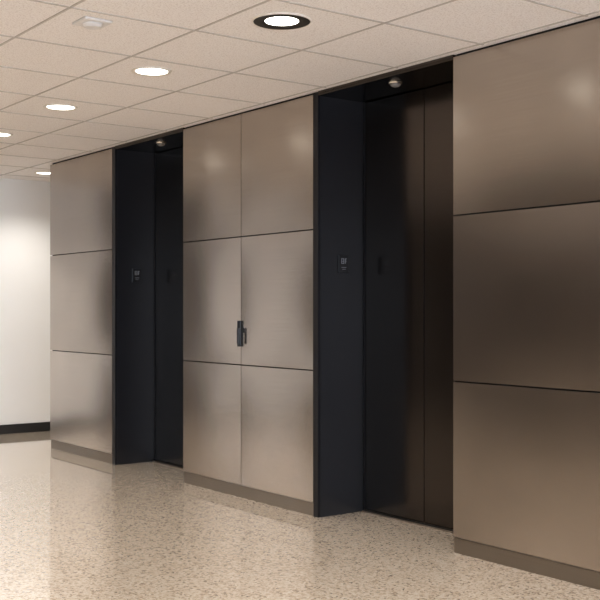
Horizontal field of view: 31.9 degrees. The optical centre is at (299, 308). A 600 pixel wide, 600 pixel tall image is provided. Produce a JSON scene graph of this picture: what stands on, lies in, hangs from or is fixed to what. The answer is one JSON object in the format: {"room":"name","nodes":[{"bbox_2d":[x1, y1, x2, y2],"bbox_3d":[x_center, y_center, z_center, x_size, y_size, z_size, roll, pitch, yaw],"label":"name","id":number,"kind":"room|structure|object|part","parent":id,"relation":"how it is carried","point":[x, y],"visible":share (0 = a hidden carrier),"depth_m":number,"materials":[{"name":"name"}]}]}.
{"room":"lobby","nodes":[
{"label":"lobby","id":0,"kind":"room"},
{"bbox_2d":[0,178,52,424],"bbox_3d":[-3.770,-0.030,10.922,8.200,2.740,0.200,0,0,-37],"label":"wall","id":1,"kind":"structure","parent":0,"point":[25,255],"depth_m":11.38,"materials":[{"name":"white paint"}]},
{"bbox_2d":[0,422,49,433],"bbox_3d":[-5.026,1.290,9.846,11.500,0.100,0.015,0,0,-37],"label":"baseboard","id":2,"kind":"structure","parent":1,"relation":"attached to","point":[40,426],"depth_m":11.37,"materials":[{"name":"black rubber"}]},
{"bbox_2d":[0,431,599,599],"bbox_3d":[-0.860,1.440,4.292,11.900,0.200,14.300,0,0,-37],"label":"floor","id":3,"kind":"structure","parent":0,"point":[73,527],"depth_m":5.90,"materials":[{"name":"stone"}]},
{"bbox_2d":[0,0,599,181],"bbox_3d":[-0.860,-1.500,4.292,11.900,0.200,14.300,0,0,-37],"label":"ceiling","id":4,"kind":"structure","parent":0,"point":[479,21],"depth_m":5.73,"materials":[{"name":"tile"}]},
{"bbox_2d":[0,132,12,137],"bbox_3d":[-2.416,-1.395,8.400,0.236,0.010,0.236,0,0,-37],"label":"recessed light","id":5,"kind":"object","parent":4,"relation":"in","point":[2,134],"visible":1,"depth_m":8.40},
{"bbox_2d":[34,171,49,174],"bbox_3d":[-2.610,-1.395,10.792,0.236,0.010,0.236,0,0,-37],"label":"recessed light","id":6,"kind":"object","parent":4,"relation":"in","point":[38,172],"visible":0.66,"depth_m":10.74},
{"bbox_2d":[43,103,77,110],"bbox_3d":[-1.656,-1.395,7.270,0.236,0.010,0.236,0,0,-37],"label":"recessed light","id":7,"kind":"object","parent":4,"relation":"in","point":[55,107],"visible":1,"depth_m":7.27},
{"bbox_2d":[72,16,112,29],"bbox_3d":[-1.011,-1.384,5.117,0.150,0.032,0.150,0,0,-37],"label":"ceiling sensor","id":8,"kind":"object","parent":4,"relation":"attached to","point":[90,23],"depth_m":5.08,"materials":[{"name":"white plastic"}]},
{"bbox_2d":[131,66,171,76],"bbox_3d":[-0.872,-1.395,6.175,0.236,0.010,0.236,0,0,-37],"label":"recessed light","id":9,"kind":"object","parent":4,"relation":"in","point":[149,71],"visible":1,"depth_m":6.17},
{"bbox_2d":[252,12,311,29],"bbox_3d":[-0.088,-1.395,5.096,0.290,0.010,0.290,0,0,-37],"label":"recessed light","id":10,"kind":"object","parent":4,"relation":"in","point":[274,20],"visible":1,"depth_m":5.08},
{"bbox_2d":[0,0,599,177],"bbox_3d":[-0.860,-1.398,4.292,11.500,0.004,13.900,0,0,-37],"label":"grid","id":11,"kind":"object","parent":4,"relation":"attached to","point":[73,6],"depth_m":5.84,"materials":[{"name":"beige metal"}]},
{"bbox_2d":[50,16,599,571],"bbox_3d":[1.828,-0.030,5.446,1.214,2.740,12.520,0,0,-37],"label":"wall","id":12,"kind":"structure","parent":0,"point":[83,190],"depth_m":9.45,"materials":[{"name":"metal"}]},
{"bbox_3d":[-2.007,-0.951,9.581,0.024,0.867,1.303,0,0,-37],"label":"panel","id":13,"kind":"part","parent":12,"relation":"part of","materials":[{"name":"brown metal"}]},
{"bbox_3d":[-2.010,-0.058,9.579,0.032,0.902,1.303,0,0,-37],"label":"panel","id":14,"kind":"part","parent":12,"relation":"part of","materials":[{"name":"brown metal"}]},
{"bbox_3d":[-2.008,0.826,9.580,0.026,0.850,1.303,0,0,-37],"label":"panel","id":15,"kind":"part","parent":12,"relation":"part of","materials":[{"name":"brown metal"}]},
{"bbox_3d":[-1.595,-0.024,9.037,0.019,2.728,0.053,0,0,-37],"label":"edge trim","id":16,"kind":"part","parent":12,"relation":"part of","materials":[{"name":"black metal"}]},
{"bbox_2d":[115,128,185,464],"bbox_3d":[-1.078,-0.029,8.678,0.415,2.739,1.164,0,0,-37],"label":"lining","id":17,"kind":"object","parent":12,"relation":"attached to","point":[136,160],"visible":0.48,"depth_m":9.13,"materials":[{"name":"black metal"}]},
{"bbox_2d":[132,268,140,281],"bbox_3d":[-1.419,-0.292,9.128,0.090,0.120,0.012,0,0,-37],"label":"indicator","id":18,"kind":"object","parent":17,"relation":"attached to","point":[136,273],"visible":1,"depth_m":9.12,"materials":[{"name":"black plastic"}]},
{"bbox_2d":[156,142,166,145],"bbox_3d":[-1.144,-1.355,8.653,0.088,0.029,0.088,0,0,-37],"label":"soffit light","id":19,"kind":"object","parent":17,"relation":"attached to","point":[157,143],"visible":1,"depth_m":8.63,"materials":[{"name":"silver metal"}]},
{"bbox_2d":[153,460,182,468],"bbox_3d":[-0.936,1.334,8.784,0.060,0.012,1.114,0,0,-37],"label":"sill","id":20,"kind":"structure","parent":17,"relation":"attached to","point":[156,461],"depth_m":9.02,"materials":[{"name":"black metal"}]},
{"bbox_2d":[156,147,184,465],"bbox_3d":[-1.091,-0.019,9.016,0.030,2.694,0.558,0,0,-37],"label":"door leaf","id":21,"kind":"structure","parent":20,"relation":"attached to","point":[169,164],"depth_m":9.02,"materials":[{"name":"brown metal"}]},
{"bbox_2d":[183,93,319,517],"bbox_3d":[-0.401,-0.024,7.411,0.058,2.728,1.693,0,0,-37],"label":"cladding","id":22,"kind":"object","parent":12,"relation":"attached to","point":[256,172],"depth_m":7.31,"materials":[{"name":"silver metal"}]},
{"bbox_3d":[-0.655,-0.951,7.778,0.025,0.867,0.800,0,0,-37],"label":"panel","id":23,"kind":"part","parent":22,"relation":"part of","materials":[{"name":"brown metal"}]},
{"bbox_3d":[-0.656,-0.058,7.777,0.028,0.902,0.800,0,0,-37],"label":"panel","id":24,"kind":"part","parent":22,"relation":"part of","materials":[{"name":"brown metal"}]},
{"bbox_3d":[-0.656,0.826,7.778,0.026,0.850,0.800,0,0,-37],"label":"panel","id":25,"kind":"part","parent":22,"relation":"part of","materials":[{"name":"brown metal"}]},
{"bbox_3d":[-0.438,0.175,7.443,0.036,0.184,0.048,0,0,-37],"label":"closet door pull","id":26,"kind":"part","parent":22,"relation":"part of","materials":[{"name":"black metal"}]},
{"bbox_3d":[-0.434,0.193,7.430,0.028,0.115,0.022,0,0,-37],"label":"lever","id":27,"kind":"part","parent":22,"relation":"part of","materials":[{"name":"black plastic"}]},
{"bbox_3d":[-0.162,-0.951,7.120,0.025,0.867,0.835,0,0,-37],"label":"panel","id":28,"kind":"part","parent":22,"relation":"part of","materials":[{"name":"brown metal"}]},
{"bbox_3d":[-0.163,-0.058,7.119,0.028,0.902,0.835,0,0,-37],"label":"panel","id":29,"kind":"part","parent":22,"relation":"part of","materials":[{"name":"brown metal"}]},
{"bbox_3d":[-0.163,0.826,7.119,0.027,0.850,0.835,0,0,-37],"label":"panel","id":30,"kind":"part","parent":22,"relation":"part of","materials":[{"name":"brown metal"}]},
{"bbox_3d":[0.108,-0.024,6.765,0.019,2.728,0.048,0,0,-37],"label":"edge trim","id":31,"kind":"part","parent":22,"relation":"part of","materials":[{"name":"black metal"}]},
{"bbox_2d":[318,55,456,516],"bbox_3d":[0.644,-0.029,6.381,0.415,2.739,1.231,0,0,-37],"label":"lining","id":32,"kind":"object","parent":12,"relation":"attached to","point":[342,107],"visible":0.56,"depth_m":6.85,"materials":[{"name":"black metal"}]},
{"bbox_2d":[338,255,348,273],"bbox_3d":[0.283,-0.292,6.859,0.090,0.120,0.012,0,0,-37],"label":"indicator","id":33,"kind":"object","parent":32,"relation":"attached to","point":[343,260],"visible":1,"depth_m":6.85,"materials":[{"name":"black plastic"}]},
{"bbox_2d":[388,81,402,87],"bbox_3d":[0.579,-1.355,6.357,0.088,0.029,0.088,0,0,-37],"label":"soffit light","id":34,"kind":"object","parent":32,"relation":"attached to","point":[395,84],"visible":1,"depth_m":6.33,"materials":[{"name":"silver metal"}]},
{"bbox_2d":[362,510,452,532],"bbox_3d":[0.786,1.334,6.488,0.060,0.012,1.181,0,0,-37],"label":"sill","id":35,"kind":"structure","parent":32,"relation":"attached to","point":[366,511],"depth_m":6.59,"materials":[{"name":"silver metal"}]},
{"bbox_2d":[365,89,424,522],"bbox_3d":[0.612,-0.019,6.746,0.030,2.694,0.558,0,0,-37],"label":"door leaf","id":36,"kind":"structure","parent":35,"relation":"attached to","point":[394,125],"depth_m":6.72,"materials":[{"name":"brown metal"}]},
{"bbox_2d":[425,82,454,529],"bbox_3d":[0.968,-0.019,6.271,0.030,2.694,0.617,0,0,-37],"label":"door leaf","id":37,"kind":"structure","parent":35,"relation":"attached to","point":[439,215],"depth_m":6.40,"materials":[{"name":"brown metal"}]},
{"bbox_2d":[453,18,599,589],"bbox_3d":[2.753,-0.022,3.228,0.032,2.724,6.362,0,0,-37],"label":"cladding","id":38,"kind":"object","parent":12,"relation":"attached to","point":[526,111],"visible":1,"depth_m":5.33,"materials":[{"name":"brown metal"}]},
{"bbox_3d":[1.312,-0.951,5.149,0.032,0.867,1.559,0,0,-37],"label":"panel","id":39,"kind":"part","parent":38,"relation":"part of","materials":[{"name":"brown metal"}]},
{"bbox_3d":[1.314,-0.058,5.151,0.027,0.902,1.559,0,0,-37],"label":"panel","id":40,"kind":"part","parent":38,"relation":"part of","materials":[{"name":"brown metal"}]},
{"bbox_3d":[1.313,0.826,5.150,0.030,0.850,1.559,0,0,-37],"label":"panel","id":41,"kind":"part","parent":38,"relation":"part of","materials":[{"name":"brown metal"}]}
]}

